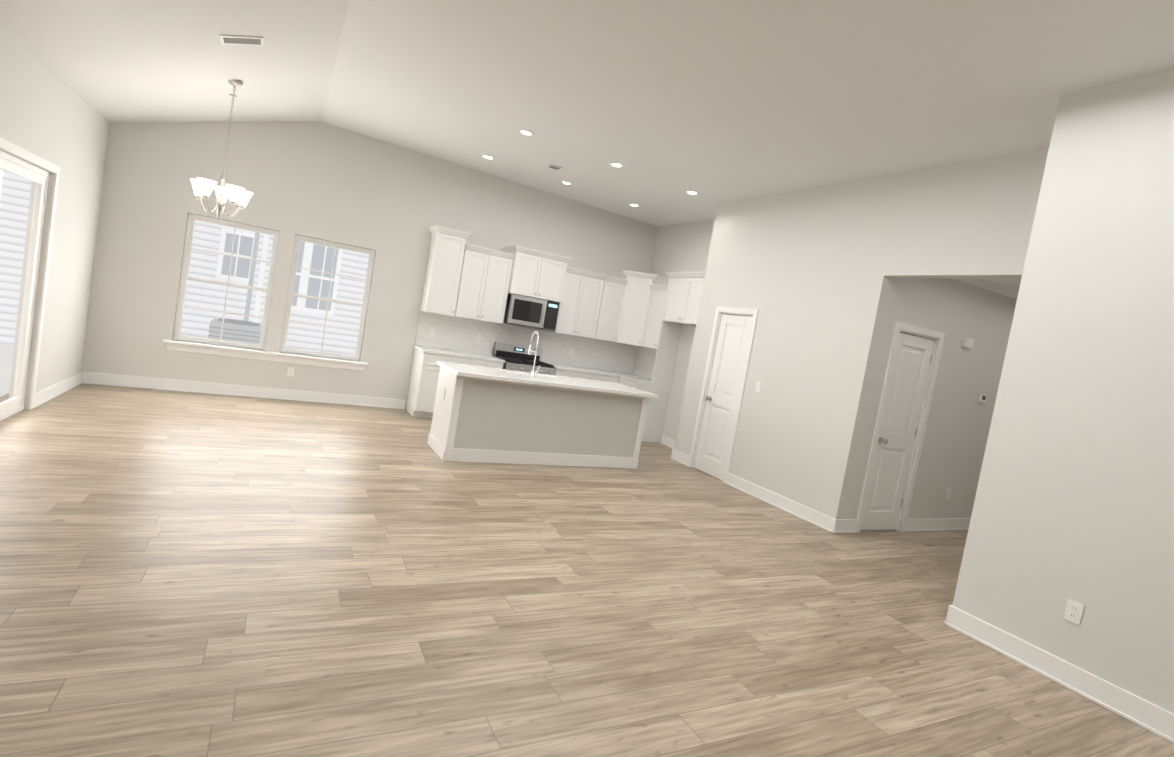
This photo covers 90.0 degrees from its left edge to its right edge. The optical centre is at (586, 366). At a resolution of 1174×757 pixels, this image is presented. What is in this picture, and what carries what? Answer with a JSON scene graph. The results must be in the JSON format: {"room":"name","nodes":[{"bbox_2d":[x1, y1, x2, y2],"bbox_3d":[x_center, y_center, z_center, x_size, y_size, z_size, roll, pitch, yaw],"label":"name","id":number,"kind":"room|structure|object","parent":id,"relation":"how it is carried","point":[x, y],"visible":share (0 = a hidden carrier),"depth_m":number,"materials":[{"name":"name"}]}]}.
{"room":"open-plan living room","nodes":[
{"label":"open-plan living room","id":0,"kind":"room"},
{"bbox_2d":[0,23,109,409],"bbox_3d":[-3.293,-0.641,2.172,0.140,2.980,10.180,8,4,-28],"label":"wall","id":1,"kind":"structure","parent":0,"point":[47,113],"depth_m":5.46,"materials":[{"name":"white paint"}]},
{"bbox_2d":[0,150,48,420],"bbox_3d":[-4.411,-0.517,4.224,0.070,2.118,2.196,8,4,-28],"label":"sliding glass door","id":2,"kind":"structure","parent":1,"relation":"in","point":[39,177],"depth_m":5.08,"materials":[{"name":"white paint"}]},
{"bbox_2d":[0,137,59,409],"bbox_3d":[-4.341,-0.544,4.257,0.018,2.190,2.340,8,4,-28],"label":"door frame","id":3,"kind":"structure","parent":1,"relation":"attached to","point":[8,146],"depth_m":5.21,"materials":[{"name":"white paint"}]},
{"bbox_2d":[82,122,657,408],"bbox_3d":[-2.287,-1.183,8.321,7.570,3.630,0.140,8,4,-28],"label":"wall","id":4,"kind":"structure","parent":0,"point":[390,204],"depth_m":7.46,"materials":[{"name":"white paint"}]},
{"bbox_2d":[173,213,279,349],"bbox_3d":[-4.427,-1.015,7.240,0.966,1.521,0.069,8,4,-28],"label":"window","id":5,"kind":"structure","parent":4,"relation":"in","point":[188,248],"depth_m":7.22,"materials":[{"name":"white paint"}]},
{"bbox_2d":[163,340,367,370],"bbox_3d":[-4.014,-0.128,7.495,2.300,0.117,0.110,8,4,-28],"label":"window sill","id":6,"kind":"structure","parent":4,"relation":"attached to","point":[184,346],"depth_m":7.42,"materials":[{"name":"white paint"}]},
{"bbox_2d":[287,367,294,376],"bbox_3d":[-3.842,0.068,7.614,0.075,0.118,0.008,8,4,-28],"label":"outlet","id":7,"kind":"object","parent":4,"relation":"attached to","point":[290,372],"visible":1,"depth_m":7.61,"materials":[{"name":"white plastic"}]},
{"bbox_2d":[280,235,374,360],"bbox_3d":[-3.426,-0.881,7.780,0.976,1.521,0.069,8,4,-28],"label":"window","id":8,"kind":"structure","parent":4,"relation":"in","point":[291,294],"depth_m":7.77,"materials":[{"name":"white paint"}]},
{"bbox_2d":[429,327,434,334],"bbox_3d":[-2.203,-0.506,8.367,0.070,0.110,0.008,8,4,-28],"label":"outlet","id":9,"kind":"object","parent":4,"relation":"attached to","point":[432,330],"visible":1,"depth_m":8.37,"materials":[{"name":"white plastic"}]},
{"bbox_2d":[420,225,471,316],"bbox_3d":[-1.971,-1.301,8.186,0.468,1.145,0.350,8,4,-28],"label":"upper cabinet","id":10,"kind":"object","parent":4,"relation":"attached to","point":[448,261],"depth_m":8.04,"materials":[{"name":"white paint"}]},
{"bbox_2d":[475,334,480,341],"bbox_3d":[-1.609,-0.427,8.688,0.070,0.110,0.008,8,4,-28],"label":"outlet","id":11,"kind":"object","parent":4,"relation":"attached to","point":[478,337],"visible":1,"depth_m":8.69,"materials":[{"name":"white plastic"}]},
{"bbox_2d":[462,245,513,324],"bbox_3d":[-1.519,-1.165,8.441,0.710,0.995,0.350,8,4,-28],"label":"upper cabinet","id":12,"kind":"object","parent":4,"relation":"attached to","point":[488,275],"depth_m":8.30,"materials":[{"name":"white paint"}]},
{"bbox_2d":[415,337,633,372],"bbox_3d":[-0.812,-0.134,9.149,3.677,0.099,0.020,8,4,-28],"label":"backsplash","id":13,"kind":"structure","parent":4,"relation":"attached to","point":[433,344],"depth_m":9.22,"materials":[{"name":"white tile"}]},
{"bbox_2d":[506,245,569,304],"bbox_3d":[-0.783,-1.354,8.755,0.820,0.661,0.420,8,4,-28],"label":"upper cabinet","id":14,"kind":"object","parent":4,"relation":"attached to","point":[533,274],"depth_m":8.56,"materials":[{"name":"white paint"}]},
{"bbox_2d":[503,294,558,330],"bbox_3d":[-0.861,-0.810,8.765,0.760,0.431,0.467,8,4,-28],"label":"microwave","id":15,"kind":"object","parent":14,"relation":"attached to","point":[520,310],"visible":1,"depth_m":8.58,"materials":[{"name":"silver metal"}]},
{"bbox_2d":[546,269,609,340],"bbox_3d":[-0.153,-0.977,9.178,0.758,0.985,0.350,8,4,-28],"label":"upper cabinet","id":16,"kind":"object","parent":4,"relation":"attached to","point":[580,312],"depth_m":9.04,"materials":[{"name":"white paint"}]},
{"bbox_2d":[598,277,621,340],"bbox_3d":[0.273,-0.920,9.408,0.458,0.985,0.350,8,4,-28],"label":"upper cabinet","id":17,"kind":"object","parent":4,"relation":"attached to","point":[607,326],"depth_m":9.28,"materials":[{"name":"white paint"}]},
{"bbox_2d":[0,383,1173,756],"bbox_3d":[1.703,1.594,5.016,12.480,0.120,10.430,8,4,-28],"label":"floor","id":18,"kind":"structure","parent":0,"point":[200,575],"depth_m":3.11,"materials":[{"name":"brown wood"}]},
{"bbox_2d":[406,349,473,417],"bbox_3d":[-2.073,0.254,8.211,0.677,0.884,0.620,8,4,-28],"label":"base cabinet","id":19,"kind":"object","parent":18,"relation":"on","point":[424,376],"depth_m":7.88,"materials":[{"name":"white paint"}]},
{"bbox_2d":[414,345,501,360],"bbox_3d":[-1.803,-0.176,8.281,1.155,0.039,0.630,8,4,-28],"label":"countertop","id":20,"kind":"structure","parent":19,"relation":"on","point":[421,348],"depth_m":8.15,"materials":[{"name":"white stone"}]},
{"bbox_2d":[474,357,504,368],"bbox_3d":[-1.632,0.313,8.448,0.564,0.884,0.620,8,4,-28],"label":"base cabinet","id":21,"kind":"object","parent":18,"relation":"on","point":[493,364],"depth_m":8.19,"materials":[{"name":"white paint"}]},
{"bbox_2d":[493,342,555,374],"bbox_3d":[-0.975,0.280,8.706,0.770,1.135,0.734,8,4,-28],"label":"range","id":22,"kind":"object","parent":18,"relation":"on","point":[517,357],"visible":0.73,"depth_m":8.78,"materials":[{"name":"silver metal"}]},
{"bbox_2d":[427,369,648,468],"bbox_3d":[-0.515,0.604,6.744,2.350,0.888,0.721,8,4,-28],"label":"kitchen island","id":23,"kind":"object","parent":18,"relation":"on","point":[482,414],"depth_m":6.35,"materials":[{"name":"grey paint"}]},
{"bbox_2d":[439,361,657,396],"bbox_3d":[-0.389,0.162,6.620,2.390,0.040,0.741,8,4,-28],"label":"island countertop","id":24,"kind":"structure","parent":23,"relation":"on","point":[459,370],"depth_m":6.38,"materials":[{"name":"white stone"}]},
{"bbox_2d":[528,331,539,376],"bbox_3d":[-0.591,-0.150,6.608,0.098,0.509,0.241,8,4,-28],"label":"faucet","id":25,"kind":"object","parent":24,"relation":"on","point":[530,351],"visible":1,"depth_m":6.54,"materials":[{"name":"silver metal"}]},
{"bbox_2d":[555,369,585,378],"bbox_3d":[-0.399,0.478,9.114,0.608,0.884,0.620,8,4,-28],"label":"base cabinet","id":26,"kind":"object","parent":18,"relation":"on","point":[559,372],"depth_m":8.78,"materials":[{"name":"white paint"}]},
{"bbox_2d":[586,373,617,382],"bbox_3d":[0.055,0.541,9.328,0.634,0.884,0.675,8,4,-28],"label":"base cabinet","id":27,"kind":"object","parent":18,"relation":"on","point":[591,376],"depth_m":9.04,"materials":[{"name":"white paint"}]},
{"bbox_2d":[618,377,669,442],"bbox_3d":[0.796,0.677,9.141,0.685,0.884,0.517,8,4,-28],"label":"base cabinet","id":28,"kind":"object","parent":18,"relation":"on","point":[656,408],"depth_m":8.98,"materials":[{"name":"white paint"}]},
{"bbox_2d":[542,361,637,376],"bbox_3d":[0.164,0.088,9.343,1.737,0.039,0.630,8,4,-28],"label":"countertop","id":29,"kind":"structure","parent":28,"relation":"on","point":[577,368],"depth_m":9.19,"materials":[{"name":"white stone"}]},
{"bbox_2d":[626,377,665,384],"bbox_3d":[0.897,0.224,9.123,0.630,0.039,0.462,8,4,-28],"label":"countertop","id":30,"kind":"structure","parent":28,"relation":"on","point":[647,379],"depth_m":8.95,"materials":[{"name":"white stone"}]},
{"bbox_2d":[0,0,1173,226],"bbox_3d":[0.256,-2.010,3.813,7.570,0.894,10.180,8,4,-28],"label":"ceiling","id":31,"kind":"structure","parent":0,"point":[668,104],"depth_m":4.55,"materials":[{"name":"white paint"}]},
{"bbox_2d":[190,80,253,218],"bbox_3d":[-3.470,-2.069,5.649,0.529,1.319,0.512,8,4,-28],"label":"chandelier","id":32,"kind":"object","parent":31,"relation":"hanging from","point":[203,187],"visible":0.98,"depth_m":5.60,"materials":[{"name":"white glass"}]},
{"bbox_2d":[219,35,263,45],"bbox_3d":[-2.732,-2.585,4.653,0.289,0.101,0.170,8,4,-28],"label":"ceiling vent","id":33,"kind":"object","parent":31,"relation":"in","point":[241,40],"visible":0.96,"depth_m":4.64,"materials":[{"name":"white metal"}]},
{"bbox_2d":[481,155,493,159],"bbox_3d":[-1.280,-2.700,7.584,0.170,0.013,0.170,8,4,-28],"label":"recessed light","id":34,"kind":"object","parent":31,"relation":"in","point":[488,157],"visible":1,"depth_m":7.58,"materials":[{"name":"white paint"}]},
{"bbox_2d":[519,130,533,135],"bbox_3d":[-0.653,-2.519,6.334,0.170,0.013,0.170,8,4,-28],"label":"recessed light","id":35,"kind":"object","parent":31,"relation":"in","point":[526,132],"visible":1,"depth_m":6.33,"materials":[{"name":"white paint"}]},
{"bbox_2d":[546,164,562,170],"bbox_3d":[-0.416,-2.530,7.456,0.170,0.015,0.170,8,4,-28],"label":"ceiling vent","id":36,"kind":"object","parent":31,"relation":"in","point":[553,167],"visible":0.96,"depth_m":7.44,"materials":[{"name":"white metal"}]},
{"bbox_2d":[561,181,571,184],"bbox_3d":[-0.284,-2.541,8.136,0.170,0.013,0.170,8,4,-28],"label":"recessed light","id":37,"kind":"object","parent":31,"relation":"in","point":[566,183],"visible":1,"depth_m":8.13,"materials":[{"name":"white paint"}]},
{"bbox_2d":[610,162,623,167],"bbox_3d":[0.348,-2.358,6.878,0.170,0.012,0.170,8,4,-28],"label":"recessed light","id":38,"kind":"object","parent":31,"relation":"in","point":[617,165],"visible":1,"depth_m":6.87,"materials":[{"name":"white paint"}]},
{"bbox_2d":[686,191,698,194],"bbox_3d":[1.335,-2.201,7.448,0.170,0.013,0.170,8,4,-28],"label":"recessed light","id":39,"kind":"object","parent":31,"relation":"in","point":[692,192],"visible":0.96,"depth_m":7.45,"materials":[{"name":"white paint"}]},
{"bbox_2d":[650,219,714,439],"bbox_3d":[1.462,-0.542,9.091,0.140,3.510,2.380,8,4,-28],"label":"wall","id":40,"kind":"structure","parent":0,"point":[682,247],"depth_m":8.98,"materials":[{"name":"white paint"}]},
{"bbox_2d":[614,270,665,348],"bbox_3d":[0.816,-0.918,9.495,0.690,1.149,0.695,8,4,-28],"label":"upper cabinet","id":41,"kind":"object","parent":40,"relation":"attached to","point":[637,287],"depth_m":9.30,"materials":[{"name":"white paint"}]},
{"bbox_2d":[634,369,669,384],"bbox_3d":[1.036,0.152,9.531,0.020,0.099,1.072,8,4,-28],"label":"countertop","id":42,"kind":"structure","parent":40,"relation":"attached to","point":[641,372],"depth_m":9.03,"materials":[{"name":"white stone"}]},
{"bbox_2d":[642,285,680,352],"bbox_3d":[1.186,-0.740,9.126,0.350,0.965,0.455,8,4,-28],"label":"upper cabinet","id":43,"kind":"object","parent":40,"relation":"attached to","point":[662,336],"depth_m":8.97,"materials":[{"name":"white paint"}]},
{"bbox_2d":[662,273,704,325],"bbox_3d":[1.561,-0.954,8.462,0.370,0.709,0.980,8,4,-28],"label":"upper cabinet","id":44,"kind":"object","parent":40,"relation":"attached to","point":[681,303],"depth_m":8.43,"materials":[{"name":"white paint"}]},
{"bbox_2d":[674,148,1048,518],"bbox_3d":[2.697,-0.161,6.186,0.630,3.521,4.240,8,4,-28],"label":"wall","id":45,"kind":"structure","parent":0,"point":[802,271],"depth_m":5.96,"materials":[{"name":"white paint"}]},
{"bbox_2d":[694,314,752,480],"bbox_3d":[1.673,0.357,7.295,0.107,2.016,0.578,8,4,-28],"label":"pantry door","id":46,"kind":"structure","parent":45,"relation":"in","point":[721,397],"depth_m":7.31,"materials":[{"name":"white paint"}]},
{"bbox_2d":[688,306,758,483],"bbox_3d":[1.731,0.324,7.319,0.158,2.110,0.750,8,4,-28],"label":"door frame","id":47,"kind":"structure","parent":45,"relation":"attached to","point":[719,310],"depth_m":7.41,"materials":[{"name":"white paint"}]},
{"bbox_2d":[755,381,761,391],"bbox_3d":[1.972,0.232,6.754,0.009,0.118,0.075,8,4,-28],"label":"light switch","id":48,"kind":"object","parent":45,"relation":"attached to","point":[758,386],"visible":1,"depth_m":6.75,"materials":[{"name":"white plastic"}]},
{"bbox_2d":[846,278,1016,530],"bbox_3d":[3.936,0.406,6.380,2.830,2.790,0.140,8,4,-28],"label":"wall","id":49,"kind":"structure","parent":0,"point":[956,312],"depth_m":6.21,"materials":[{"name":"white paint"}]},
{"bbox_2d":[34,371,1173,743],"bbox_3d":[1.646,1.453,5.051,11.700,0.135,9.900,8,4,-28],"label":"baseboard","id":50,"kind":"structure","parent":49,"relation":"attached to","point":[1150,717],"depth_m":5.73,"materials":[{"name":"white paint"}]},
{"bbox_2d":[860,332,934,530],"bbox_3d":[3.152,0.689,5.939,0.618,2.016,0.107,8,4,-28],"label":"hall door","id":51,"kind":"structure","parent":49,"relation":"in","point":[901,414],"depth_m":5.96,"materials":[{"name":"white paint"}]},
{"bbox_2d":[855,322,944,532],"bbox_3d":[3.132,0.641,5.987,0.790,2.110,0.158,8,4,-28],"label":"door frame","id":52,"kind":"structure","parent":49,"relation":"attached to","point":[900,327],"depth_m":6.03,"materials":[{"name":"white paint"}]},
{"bbox_2d":[945,488,951,498],"bbox_3d":[3.980,1.398,6.465,0.075,0.118,0.008,8,4,-28],"label":"outlet","id":53,"kind":"object","parent":49,"relation":"attached to","point":[948,493],"visible":1,"depth_m":6.46,"materials":[{"name":"white plastic"}]},
{"bbox_2d":[962,337,974,348],"bbox_3d":[4.057,-0.251,6.244,0.140,0.100,0.036,8,4,-28],"label":"door chime","id":54,"kind":"object","parent":49,"relation":"attached to","point":[968,342],"visible":1,"depth_m":6.22,"materials":[{"name":"white plastic"}]},
{"bbox_2d":[978,394,986,402],"bbox_3d":[4.391,0.352,6.514,0.120,0.090,0.025,8,4,-28],"label":"thermostat","id":55,"kind":"object","parent":49,"relation":"attached to","point":[982,398],"visible":0.98,"depth_m":6.49,"materials":[{"name":"white plastic"}]},
{"bbox_2d":[952,278,1018,298],"bbox_3d":[4.200,-0.870,6.208,2.830,0.070,0.070,8,4,-28],"label":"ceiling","id":56,"kind":"structure","parent":49,"relation":"attached to","point":[994,287],"depth_m":6.20,"materials":[{"name":"white paint"}]},
{"bbox_2d":[981,278,1020,290],"bbox_3d":[5.019,-0.887,6.887,4.900,0.150,3.820,8,4,-28],"label":"ceiling","id":57,"kind":"structure","parent":0,"point":[1013,283],"depth_m":6.09,"materials":[{"name":"white paint"}]},
{"bbox_2d":[952,89,1087,616],"bbox_3d":[5.277,0.329,5.110,5.840,3.539,0.140,8,4,-28],"label":"wall","id":58,"kind":"structure","parent":0,"point":[1070,110],"depth_m":3.72,"materials":[{"name":"white paint"}]},
{"bbox_2d":[976,68,1173,713],"bbox_3d":[3.637,0.238,2.130,0.140,3.539,3.540,8,4,-28],"label":"wall","id":59,"kind":"structure","parent":0,"point":[1074,499],"depth_m":3.33,"materials":[{"name":"white paint"}]},
{"bbox_2d":[1064,599,1083,624],"bbox_3d":[2.754,1.388,3.320,0.008,0.118,0.075,8,4,-28],"label":"outlet","id":60,"kind":"object","parent":59,"relation":"attached to","point":[1074,612],"visible":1,"depth_m":3.32,"materials":[{"name":"white plastic"}]},
{"label":"outside","id":61,"kind":"structure","parent":0,"visible":0},
{"bbox_2d":[0,362,11,396],"bbox_3d":[-5.606,0.580,3.028,2.770,0.050,10.000,8,4,-28],"label":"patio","id":62,"kind":"structure","parent":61,"point":[5,390],"depth_m":6.41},
{"bbox_2d":[0,344,13,384],"bbox_3d":[-3.776,0.472,9.725,30.000,0.050,3.138,8,4,-28],"label":"ground","id":63,"kind":"structure","parent":61,"point":[8,350],"depth_m":7.74,"materials":[{"name":"white"}]},
{"bbox_2d":[0,169,368,355],"bbox_3d":[-3.012,-3.554,11.431,24.000,8.320,0.385,8,4,-28],"label":"house","id":64,"kind":"structure","parent":63,"relation":"on","point":[257,301],"depth_m":10.06,"materials":[{"name":"white"}]},
{"bbox_2d":[208,318,261,343],"bbox_3d":[-5.531,-0.270,9.238,0.860,0.890,0.860,8,4,-28],"label":"air conditioning unit","id":65,"kind":"object","parent":63,"relation":"on","point":[216,329],"depth_m":8.94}
]}

